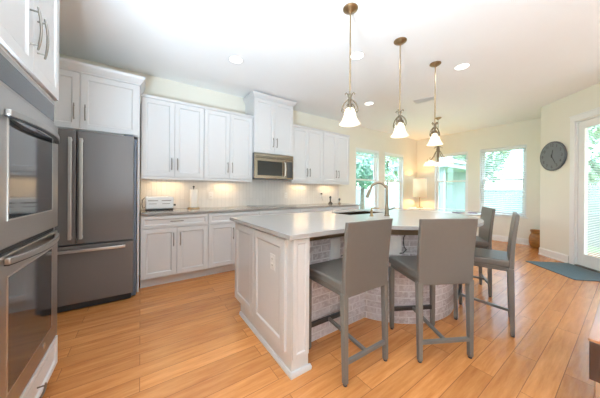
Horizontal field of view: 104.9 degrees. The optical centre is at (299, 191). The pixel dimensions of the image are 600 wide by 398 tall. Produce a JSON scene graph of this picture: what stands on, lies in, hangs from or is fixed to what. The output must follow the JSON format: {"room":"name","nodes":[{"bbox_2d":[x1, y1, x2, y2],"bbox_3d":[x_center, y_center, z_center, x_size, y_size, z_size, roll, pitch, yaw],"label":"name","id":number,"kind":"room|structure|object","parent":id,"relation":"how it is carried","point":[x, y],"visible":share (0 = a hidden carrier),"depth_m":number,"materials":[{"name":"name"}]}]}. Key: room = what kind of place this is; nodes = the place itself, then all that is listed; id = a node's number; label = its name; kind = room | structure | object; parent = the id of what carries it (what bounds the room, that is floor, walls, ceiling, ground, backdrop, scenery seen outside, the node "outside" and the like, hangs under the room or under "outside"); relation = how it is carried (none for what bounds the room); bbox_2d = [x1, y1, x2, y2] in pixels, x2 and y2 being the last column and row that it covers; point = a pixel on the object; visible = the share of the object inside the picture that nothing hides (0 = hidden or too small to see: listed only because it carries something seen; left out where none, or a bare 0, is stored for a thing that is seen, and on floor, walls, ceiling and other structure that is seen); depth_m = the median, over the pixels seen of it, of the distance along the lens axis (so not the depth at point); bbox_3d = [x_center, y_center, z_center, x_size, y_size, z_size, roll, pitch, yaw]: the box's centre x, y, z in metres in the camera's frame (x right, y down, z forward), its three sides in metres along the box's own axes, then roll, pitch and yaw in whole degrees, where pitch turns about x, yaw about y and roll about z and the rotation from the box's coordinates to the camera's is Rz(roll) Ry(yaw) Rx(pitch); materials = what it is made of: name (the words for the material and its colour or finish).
{"room":"kitchen","nodes":[
{"label":"kitchen","id":0,"kind":"room"},
{"bbox_2d":[59,53,416,274],"bbox_3d":[0.259,-0.226,5.057,8.612,2.830,0.160,0,0,-35],"label":"wall","id":1,"kind":"structure","parent":0,"point":[360,137],"depth_m":5.46,"materials":[{"name":"beige paint"}]},
{"bbox_2d":[141,93,203,180],"bbox_3d":[-1.807,-0.701,3.292,0.760,1.086,0.388,0,0,-35],"label":"upper cabinet","id":2,"kind":"object","parent":1,"relation":"attached to","point":[172,131],"visible":1,"depth_m":3.14,"materials":[{"name":"white paint"}]},
{"bbox_2d":[208,192,212,198],"bbox_3d":[-1.454,0.069,3.759,0.072,0.115,0.008,0,0,-35],"label":"wall outlet","id":3,"kind":"object","parent":1,"relation":"attached to","point":[210,194],"visible":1,"depth_m":3.75,"materials":[{"name":"white plastic"}]},
{"bbox_2d":[204,106,252,181],"bbox_3d":[-1.180,-0.698,3.725,0.760,1.086,0.388,0,0,-35],"label":"upper cabinet","id":4,"kind":"object","parent":1,"relation":"attached to","point":[228,135],"visible":1,"depth_m":3.58,"materials":[{"name":"white paint"}]},
{"bbox_2d":[141,179,338,209],"bbox_3d":[-0.661,0.041,4.318,3.820,0.458,0.011,0,0,-35],"label":"backsplash","id":5,"kind":"structure","parent":1,"relation":"attached to","point":[225,193],"depth_m":4.02,"materials":[{"name":"tile"}]},
{"bbox_2d":[252,179,281,181],"bbox_3d":[-0.664,-0.202,4.315,0.750,0.028,0.011,0,0,-35],"label":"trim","id":6,"kind":"structure","parent":1,"relation":"attached to","point":[252,179],"depth_m":4.32,"materials":[{"name":"wood"}]},
{"bbox_2d":[243,91,296,155],"bbox_3d":[-0.535,-1.127,4.135,0.852,0.980,0.443,0,0,-35],"label":"upper cabinet","id":7,"kind":"object","parent":1,"relation":"attached to","point":[272,115],"visible":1,"depth_m":3.96,"materials":[{"name":"white paint"}]},
{"bbox_2d":[252,152,292,179],"bbox_3d":[-0.529,-0.423,4.122,0.758,0.424,0.452,0,0,-35],"label":"microwave oven","id":8,"kind":"object","parent":7,"relation":"attached to","point":[265,166],"visible":0.96,"depth_m":3.95,"materials":[{"name":"paint"}]},
{"bbox_2d":[282,124,323,183],"bbox_3d":[0.074,-0.691,4.591,0.760,1.086,0.388,0,0,-35],"label":"upper cabinet","id":9,"kind":"object","parent":1,"relation":"attached to","point":[307,141],"visible":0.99,"depth_m":4.46,"materials":[{"name":"white paint"}]},
{"bbox_2d":[323,130,349,184],"bbox_3d":[0.701,-0.688,5.024,0.760,1.086,0.388,0,0,-35],"label":"upper cabinet","id":10,"kind":"object","parent":1,"relation":"attached to","point":[335,145],"visible":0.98,"depth_m":4.88,"materials":[{"name":"white paint"}]},
{"bbox_2d":[355,147,378,207],"bbox_3d":[1.731,-0.244,6.038,0.970,1.698,0.160,0,0,-35],"label":"window","id":11,"kind":"structure","parent":1,"relation":"in","point":[375,160],"depth_m":6.27,"materials":[{"name":"paint"}]},
{"bbox_2d":[356,148,377,157],"bbox_3d":[1.750,-0.985,6.016,0.870,0.185,0.050,0,0,-35],"label":"window blind","id":12,"kind":"object","parent":11,"relation":"attached to","point":[358,149],"visible":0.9,"depth_m":5.98,"materials":[{"name":"white plastic"}]},
{"bbox_2d":[384,152,402,208],"bbox_3d":[2.698,-0.239,6.706,0.960,1.698,0.160,0,0,-35],"label":"window","id":13,"kind":"structure","parent":1,"relation":"in","point":[400,164],"depth_m":6.94,"materials":[{"name":"paint"}]},
{"bbox_2d":[385,153,402,161],"bbox_3d":[2.717,-0.980,6.684,0.860,0.185,0.050,0,0,-35],"label":"window blind","id":14,"kind":"object","parent":13,"relation":"attached to","point":[390,154],"visible":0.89,"depth_m":6.67,"materials":[{"name":"white plastic"}]},
{"bbox_2d":[42,240,599,397],"bbox_3d":[2.322,1.264,2.058,8.692,0.120,7.535,0,0,-35],"label":"floor","id":15,"kind":"structure","parent":0,"point":[187,338],"depth_m":1.72,"materials":[{"name":"brown wood"}]},
{"bbox_2d":[0,0,58,397],"bbox_3d":[-1.514,-0.218,0.943,0.694,2.800,0.965,0,0,-35],"label":"tall cabinet","id":16,"kind":"object","parent":15,"relation":"on","point":[29,29],"visible":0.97,"depth_m":1.14,"materials":[{"name":"white paint"}]},
{"bbox_2d":[0,48,59,397],"bbox_3d":[-1.487,0.175,0.990,0.591,1.443,0.742,0,0,-35],"label":"double wall oven","id":17,"kind":"object","parent":16,"relation":"in","point":[29,136],"visible":1,"depth_m":1.02,"materials":[{"name":"metal"}]},
{"bbox_2d":[54,128,136,312],"bbox_3d":[-2.378,0.282,2.551,0.930,1.785,0.841,0,0,-35],"label":"refrigerator","id":18,"kind":"object","parent":15,"relation":"on","point":[96,227],"visible":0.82,"depth_m":2.33,"materials":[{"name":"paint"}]},
{"bbox_2d":[55,57,145,291],"bbox_3d":[-2.428,-0.067,2.644,1.070,2.482,0.754,0,0,-35],"label":"refrigerator surround","id":19,"kind":"object","parent":15,"relation":"on","point":[92,98],"visible":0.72,"depth_m":2.46,"materials":[{"name":"white paint"}]},
{"bbox_2d":[140,213,207,287],"bbox_3d":[-1.735,0.738,3.176,0.760,0.880,0.674,0,0,-35],"label":"base cabinet","id":20,"kind":"object","parent":15,"relation":"on","point":[173,248],"visible":1,"depth_m":2.92,"materials":[{"name":"white paint"}]},
{"bbox_2d":[141,203,360,215],"bbox_3d":[-0.473,0.286,4.063,3.838,0.030,0.644,0,0,-35],"label":"countertop","id":21,"kind":"structure","parent":20,"relation":"on","point":[300,206],"depth_m":3.49,"materials":[{"name":"stone"}]},
{"bbox_2d":[142,196,175,210],"bbox_3d":[-1.951,0.167,3.198,0.404,0.192,0.182,0,0,-35],"label":"toaster","id":22,"kind":"object","parent":21,"relation":"on","point":[152,203],"visible":0.99,"depth_m":3.12,"materials":[{"name":"white plastic"}]},
{"bbox_2d":[187,186,199,208],"bbox_3d":[-1.606,0.092,3.485,0.170,0.345,0.170,0,0,-35],"label":"paper towel holder","id":23,"kind":"object","parent":21,"relation":"on","point":[193,192],"visible":1,"depth_m":3.44,"materials":[{"name":"paper"}]},
{"bbox_2d":[248,204,297,207],"bbox_3d":[-0.486,0.263,4.053,0.750,0.014,0.500,0,0,-35],"label":"cooktop","id":24,"kind":"object","parent":21,"relation":"in","point":[280,205],"visible":0.98,"depth_m":3.94,"materials":[{"name":"metal"}]},
{"bbox_2d":[206,211,258,274],"bbox_3d":[-1.108,0.742,3.609,0.760,0.880,0.674,0,0,-35],"label":"base cabinet","id":25,"kind":"object","parent":15,"relation":"on","point":[221,230],"visible":0.46,"depth_m":3.27,"materials":[{"name":"white paint"}]},
{"bbox_2d":[259,209,299,214],"bbox_3d":[-0.481,0.745,4.042,0.760,0.880,0.674,0,0,-35],"label":"base cabinet","id":26,"kind":"object","parent":15,"relation":"on","point":[282,211],"visible":0.12,"depth_m":3.78,"materials":[{"name":"white paint"}]},
{"bbox_2d":[300,207,331,212],"bbox_3d":[0.146,0.749,4.475,0.760,0.880,0.674,0,0,-35],"label":"base cabinet","id":27,"kind":"object","parent":15,"relation":"on","point":[303,210],"visible":0.17,"depth_m":4.22,"materials":[{"name":"white paint"}]},
{"bbox_2d":[235,222,453,379],"bbox_3d":[0.690,0.752,2.477,2.393,0.883,1.296,0,0,-35],"label":"kitchen island","id":28,"kind":"object","parent":15,"relation":"on","point":[274,304],"visible":0.55,"depth_m":1.85,"materials":[{"name":"white paint"}]},
{"bbox_2d":[270,253,274,270],"bbox_3d":[-0.198,0.514,1.673,0.008,0.115,0.072,0,0,-35],"label":"wall outlet","id":29,"kind":"object","parent":28,"relation":"attached to","point":[272,256],"visible":1,"depth_m":1.67,"materials":[{"name":"white plastic"}]},
{"bbox_2d":[330,238,339,259],"bbox_3d":[0.301,0.487,1.954,0.110,0.170,0.010,0,0,-35],"label":"wall outlet","id":30,"kind":"object","parent":28,"relation":"attached to","point":[334,243],"visible":1,"depth_m":1.94,"materials":[{"name":"white plastic"}]},
{"bbox_2d":[230,208,483,239],"bbox_3d":[0.814,0.295,2.481,2.638,0.032,1.615,0,0,-35],"label":"island countertop","id":31,"kind":"structure","parent":28,"relation":"on","point":[291,226],"depth_m":2.16,"materials":[{"name":"stone"}]},
{"bbox_2d":[337,211,377,214],"bbox_3d":[0.752,0.398,3.007,0.656,0.219,0.346,0,0,-35],"label":"sink","id":32,"kind":"object","parent":31,"relation":"in","point":[358,212],"visible":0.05,"depth_m":3.22,"materials":[{"name":"metal"}]},
{"bbox_2d":[369,207,378,215],"bbox_3d":[0.832,0.230,2.585,0.119,0.097,0.047,0,0,-23],"label":"soap dispenser","id":33,"kind":"object","parent":31,"relation":"on","point":[371,210],"visible":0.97,"depth_m":2.56,"materials":[{"name":"metal"}]},
{"bbox_2d":[366,181,395,215],"bbox_3d":[0.920,0.085,2.625,0.335,0.389,0.076,0,0,9],"label":"kitchen faucet","id":34,"kind":"object","parent":31,"relation":"on","point":[387,209],"visible":0.98,"depth_m":2.60,"materials":[{"name":"grey metal"}]},
{"bbox_2d":[389,236,401,254],"bbox_3d":[0.859,0.490,2.081,0.110,0.170,0.010,0,0,10],"label":"wall outlet","id":35,"kind":"object","parent":28,"relation":"attached to","point":[395,248],"visible":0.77,"depth_m":2.08,"materials":[{"name":"white plastic"}]},
{"bbox_2d":[332,206,358,210],"bbox_3d":[0.773,0.752,4.908,0.760,0.880,0.674,0,0,-35],"label":"base cabinet","id":36,"kind":"object","parent":15,"relation":"on","point":[345,207],"visible":0.1,"depth_m":4.66,"materials":[{"name":"white paint"}]},
{"bbox_2d":[309,218,392,386],"bbox_3d":[0.335,0.690,1.685,0.434,1.005,0.474,0,0,-33],"label":"bar stool","id":37,"kind":"object","parent":15,"relation":"on","point":[363,267],"visible":0.91,"depth_m":1.52,"materials":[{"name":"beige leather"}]},
{"bbox_2d":[389,218,477,362],"bbox_3d":[1.012,0.694,1.831,0.434,1.005,0.474,0,0,-7],"label":"bar stool","id":38,"kind":"object","parent":15,"relation":"on","point":[446,246],"visible":1,"depth_m":1.63,"materials":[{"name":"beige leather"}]},
{"bbox_2d":[409,208,480,214],"bbox_3d":[3.227,0.826,5.175,1.440,0.762,1.440,0,0,-35],"label":"dining table","id":39,"kind":"object","parent":15,"relation":"on","point":[463,212],"visible":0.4,"depth_m":5.08,"materials":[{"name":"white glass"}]},
{"bbox_2d":[473,207,495,296],"bbox_3d":[2.073,0.700,2.883,0.473,1.005,0.434,0,0,25],"label":"bar stool","id":40,"kind":"object","parent":15,"relation":"on","point":[484,238],"visible":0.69,"depth_m":2.67,"materials":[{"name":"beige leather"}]},
{"bbox_2d":[453,212,519,337],"bbox_3d":[1.733,0.698,2.178,0.474,1.005,0.434,0,0,40],"label":"bar stool","id":41,"kind":"object","parent":15,"relation":"on","point":[486,258],"visible":0.82,"depth_m":1.98,"materials":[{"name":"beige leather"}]},
{"bbox_2d":[529,229,539,248],"bbox_3d":[5.053,1.024,4.923,0.240,0.390,0.240,0,0,-35],"label":"floor vase","id":42,"kind":"object","parent":15,"relation":"on","point":[534,237],"visible":0.69,"depth_m":4.87,"materials":[{"name":"brown ceramic"}]},
{"bbox_2d":[526,261,599,281],"bbox_3d":[4.122,1.209,3.506,0.620,0.009,0.860,0,0,10],"label":"door mat","id":43,"kind":"object","parent":15,"relation":"on","point":[574,272],"visible":1,"depth_m":3.49,"materials":[{"name":"fabric"}]},
{"bbox_2d":[588,301,599,397],"bbox_3d":[2.056,0.979,1.305,1.108,0.450,0.458,0,0,-35],"label":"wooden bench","id":44,"kind":"object","parent":15,"relation":"on","point":[594,335],"visible":1,"depth_m":1.17,"materials":[{"name":"brown wood"}]},
{"bbox_3d":[3.544,0.853,6.828,0.480,0.710,0.440,0,0,-35],"label":"side table","id":45,"kind":"object","parent":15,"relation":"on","visible":0},
{"bbox_2d":[413,178,426,207],"bbox_3d":[3.549,0.067,6.827,0.373,0.860,0.373,0,0,-35],"label":"table lamp","id":46,"kind":"object","parent":45,"relation":"on","point":[419,185],"visible":0.98,"depth_m":6.68,"materials":[{"name":"fabric"}]},
{"bbox_2d":[59,0,599,139],"bbox_3d":[2.341,-1.685,2.055,8.692,0.120,7.535,0,0,-35],"label":"ceiling","id":47,"kind":"structure","parent":0,"point":[524,57],"depth_m":2.67,"materials":[{"name":"paint"}]},
{"bbox_2d":[228,55,243,63],"bbox_3d":[-0.799,-1.642,2.882,0.188,0.005,0.188,0,0,-35],"label":"recessed light","id":48,"kind":"object","parent":47,"relation":"in","point":[235,59],"visible":1,"depth_m":2.88,"materials":[{"name":"paint"}]},
{"bbox_2d":[339,2,360,126],"bbox_3d":[0.450,-1.118,2.067,0.188,1.038,0.188,0,0,-35],"label":"pendant light","id":49,"kind":"object","parent":47,"relation":"hanging from","point":[349,119],"visible":1,"depth_m":2.06,"materials":[{"name":"glass"}]},
{"bbox_2d":[351,51,364,59],"bbox_3d":[0.688,-1.633,2.782,0.188,0.005,0.188,0,0,-35],"label":"recessed light","id":50,"kind":"object","parent":47,"relation":"in","point":[357,55],"visible":0.81,"depth_m":2.77,"materials":[{"name":"paint"}]},
{"bbox_2d":[364,101,373,104],"bbox_3d":[1.286,-1.631,4.292,0.188,0.005,0.188,0,0,-35],"label":"recessed light","id":51,"kind":"object","parent":47,"relation":"in","point":[369,102],"visible":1,"depth_m":4.29,"materials":[{"name":"paint"}]},
{"bbox_2d":[390,37,408,137],"bbox_3d":[1.088,-1.115,2.508,0.188,1.038,0.188,0,0,5],"label":"pendant light","id":52,"kind":"object","parent":47,"relation":"hanging from","point":[399,131],"visible":1,"depth_m":2.49,"materials":[{"name":"glass"}]},
{"bbox_2d":[413,96,434,103],"bbox_3d":[2.231,-1.620,4.121,0.340,0.014,0.180,0,0,39],"label":"ceiling vent","id":53,"kind":"object","parent":47,"relation":"in","point":[433,97],"visible":0.87,"depth_m":4.11,"materials":[{"name":"metal"}]},
{"bbox_2d":[426,61,442,145],"bbox_3d":[1.729,-1.111,2.951,0.188,1.038,0.188,0,0,35],"label":"pendant light","id":54,"kind":"object","parent":47,"relation":"hanging from","point":[435,140],"visible":1,"depth_m":2.94,"materials":[{"name":"glass"}]},
{"bbox_2d":[424,117,453,165],"bbox_3d":[3.051,-1.101,5.125,0.588,1.046,0.574,0,0,-35],"label":"chandelier","id":55,"kind":"object","parent":47,"relation":"hanging from","point":[430,162],"visible":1,"depth_m":5.08,"materials":[{"name":"glass"}]},
{"bbox_2d":[453,63,470,70],"bbox_3d":[2.117,-1.624,3.010,0.188,0.005,0.188,0,0,-35],"label":"recessed light","id":56,"kind":"object","parent":47,"relation":"in","point":[461,66],"visible":1,"depth_m":3.00,"materials":[{"name":"paint"}]},
{"bbox_2d":[416,118,540,238],"bbox_3d":[4.609,-0.200,6.195,0.160,2.830,2.912,0,0,-35],"label":"wall","id":57,"kind":"structure","parent":0,"point":[528,132],"depth_m":5.76,"materials":[{"name":"beige paint"}]},
{"bbox_2d":[434,151,467,209],"bbox_3d":[4.312,-0.228,6.572,0.160,1.698,0.915,0,0,-35],"label":"window","id":58,"kind":"structure","parent":57,"relation":"in","point":[436,188],"depth_m":6.85,"materials":[{"name":"paint"}]},
{"bbox_2d":[436,152,467,161],"bbox_3d":[4.296,-0.945,6.557,0.050,0.235,0.815,0,0,-35],"label":"window blind","id":59,"kind":"object","parent":58,"relation":"attached to","point":[461,153],"visible":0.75,"depth_m":6.45,"materials":[{"name":"white plastic"}]},
{"bbox_2d":[476,233,528,244],"bbox_3d":[4.532,1.147,6.135,0.022,0.135,2.889,0,0,-35],"label":"baseboard","id":60,"kind":"structure","parent":57,"relation":"attached to","point":[524,241],"depth_m":5.52,"materials":[{"name":"paint"}]},
{"bbox_2d":[479,144,527,218],"bbox_3d":[4.954,-0.224,5.643,0.160,1.698,0.947,0,0,-35],"label":"window","id":61,"kind":"structure","parent":57,"relation":"in","point":[483,153],"depth_m":5.55,"materials":[{"name":"paint"}]},
{"bbox_2d":[481,145,525,216],"bbox_3d":[4.927,-0.233,5.624,0.066,1.640,0.847,0,0,-35],"label":"window blind","id":62,"kind":"object","parent":61,"relation":"attached to","point":[522,146],"visible":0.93,"depth_m":5.58,"materials":[{"name":"white plastic"}]},
{"bbox_2d":[540,83,599,254],"bbox_3d":[4.507,-0.198,3.320,0.160,2.830,2.250,0,0,10],"label":"wall","id":63,"kind":"structure","parent":0,"point":[555,120],"depth_m":4.07,"materials":[{"name":"beige paint"}]},
{"bbox_2d":[540,141,566,170],"bbox_3d":[4.561,-0.631,4.164,0.036,0.524,0.524,0,0,10],"label":"wall clock","id":64,"kind":"object","parent":63,"relation":"attached to","point":[553,156],"visible":1,"depth_m":4.13,"materials":[{"name":"paint"}]},
{"bbox_2d":[538,247,568,262],"bbox_3d":[4.559,1.149,4.156,0.022,0.135,0.585,0,0,10],"label":"baseboard","id":65,"kind":"structure","parent":63,"relation":"attached to","point":[561,257],"depth_m":4.12,"materials":[{"name":"paint"}]},
{"bbox_2d":[569,107,599,272],"bbox_3d":[4.469,-0.011,3.299,0.224,2.455,1.115,0,0,10],"label":"door","id":66,"kind":"structure","parent":63,"relation":"in","point":[579,130],"depth_m":3.68,"materials":[{"name":"paint"}]},
{"label":"outside","id":67,"kind":"structure","parent":0,"visible":0},
{"bbox_3d":[-8.436,1.309,21.000,70.000,0.120,35.865,0,0,-35],"label":"ground","id":68,"kind":"structure","parent":67,"visible":0},
{"bbox_2d":[356,152,367,176],"bbox_3d":[1.567,-0.410,8.941,2.104,3.475,1.968,0,0,16],"label":"tree","id":69,"kind":"object","parent":68,"relation":"on","point":[359,164],"visible":0.03,"depth_m":8.64,"materials":[{"name":"plant"}]},
{"bbox_2d":[356,153,373,208],"bbox_3d":[2.826,-0.329,10.515,1.852,3.327,1.941,0,0,41],"label":"tree","id":70,"kind":"object","parent":68,"relation":"on","point":[366,173],"visible":0.32,"depth_m":10.05,"materials":[{"name":"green plant"}]},
{"bbox_2d":[356,189,397,208],"bbox_3d":[5.621,0.579,13.852,12.120,1.530,0.120,0,0,-35],"label":"fence","id":71,"kind":"object","parent":68,"relation":"on","point":[392,193],"visible":0.11,"depth_m":12.72,"materials":[{"name":"white plastic"}]},
{"bbox_2d":[385,156,397,188],"bbox_3d":[6.209,-1.013,16.557,2.847,4.723,2.857,0,0,-42],"label":"tree","id":72,"kind":"object","parent":68,"relation":"on","point":[394,175],"visible":0.22,"depth_m":15.80,"materials":[{"name":"green plant"}]},
{"bbox_2d":[392,157,465,209],"bbox_3d":[6.128,-0.100,10.309,3.400,2.900,2.400,0,0,-35],"label":"pavilion","id":73,"kind":"object","parent":68,"relation":"on","point":[451,194],"visible":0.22,"depth_m":10.64,"materials":[{"name":"white plastic"}]},
{"bbox_2d":[453,151,510,181],"bbox_3d":[9.797,-0.973,12.820,3.163,4.694,3.037,0,0,-37],"label":"tree","id":74,"kind":"object","parent":68,"relation":"on","point":[501,152],"visible":0.12,"depth_m":11.95,"materials":[{"name":"green plant"}]},
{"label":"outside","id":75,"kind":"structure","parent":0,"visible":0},
{"bbox_2d":[588,246,599,252],"bbox_3d":[26.854,1.547,2.839,32.568,0.120,34.135,0,0,-35],"label":"ground","id":76,"kind":"structure","parent":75,"point":[588,246],"depth_m":5.36,"materials":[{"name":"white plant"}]},
{"bbox_2d":[485,189,521,212],"bbox_3d":[9.243,0.605,10.191,0.120,1.530,8.260,0,0,-35],"label":"fence","id":77,"kind":"object","parent":76,"relation":"on","point":[485,189],"visible":0.06,"depth_m":10.31,"materials":[{"name":"white plastic"}]},
{"bbox_2d":[588,125,599,184],"bbox_3d":[12.008,-0.913,9.671,3.215,4.609,3.134,0,0,-2],"label":"tree","id":78,"kind":"object","parent":76,"relation":"on","point":[594,129],"visible":0.09,"depth_m":9.04,"materials":[{"name":"green plant"}]},
{"bbox_2d":[588,185,599,246],"bbox_3d":[8.268,0.580,3.505,0.121,1.580,7.060,0,0,-25],"label":"fence","id":79,"kind":"object","parent":76,"relation":"on","point":[598,186],"visible":0.09,"depth_m":5.68,"materials":[{"name":"white plastic"}]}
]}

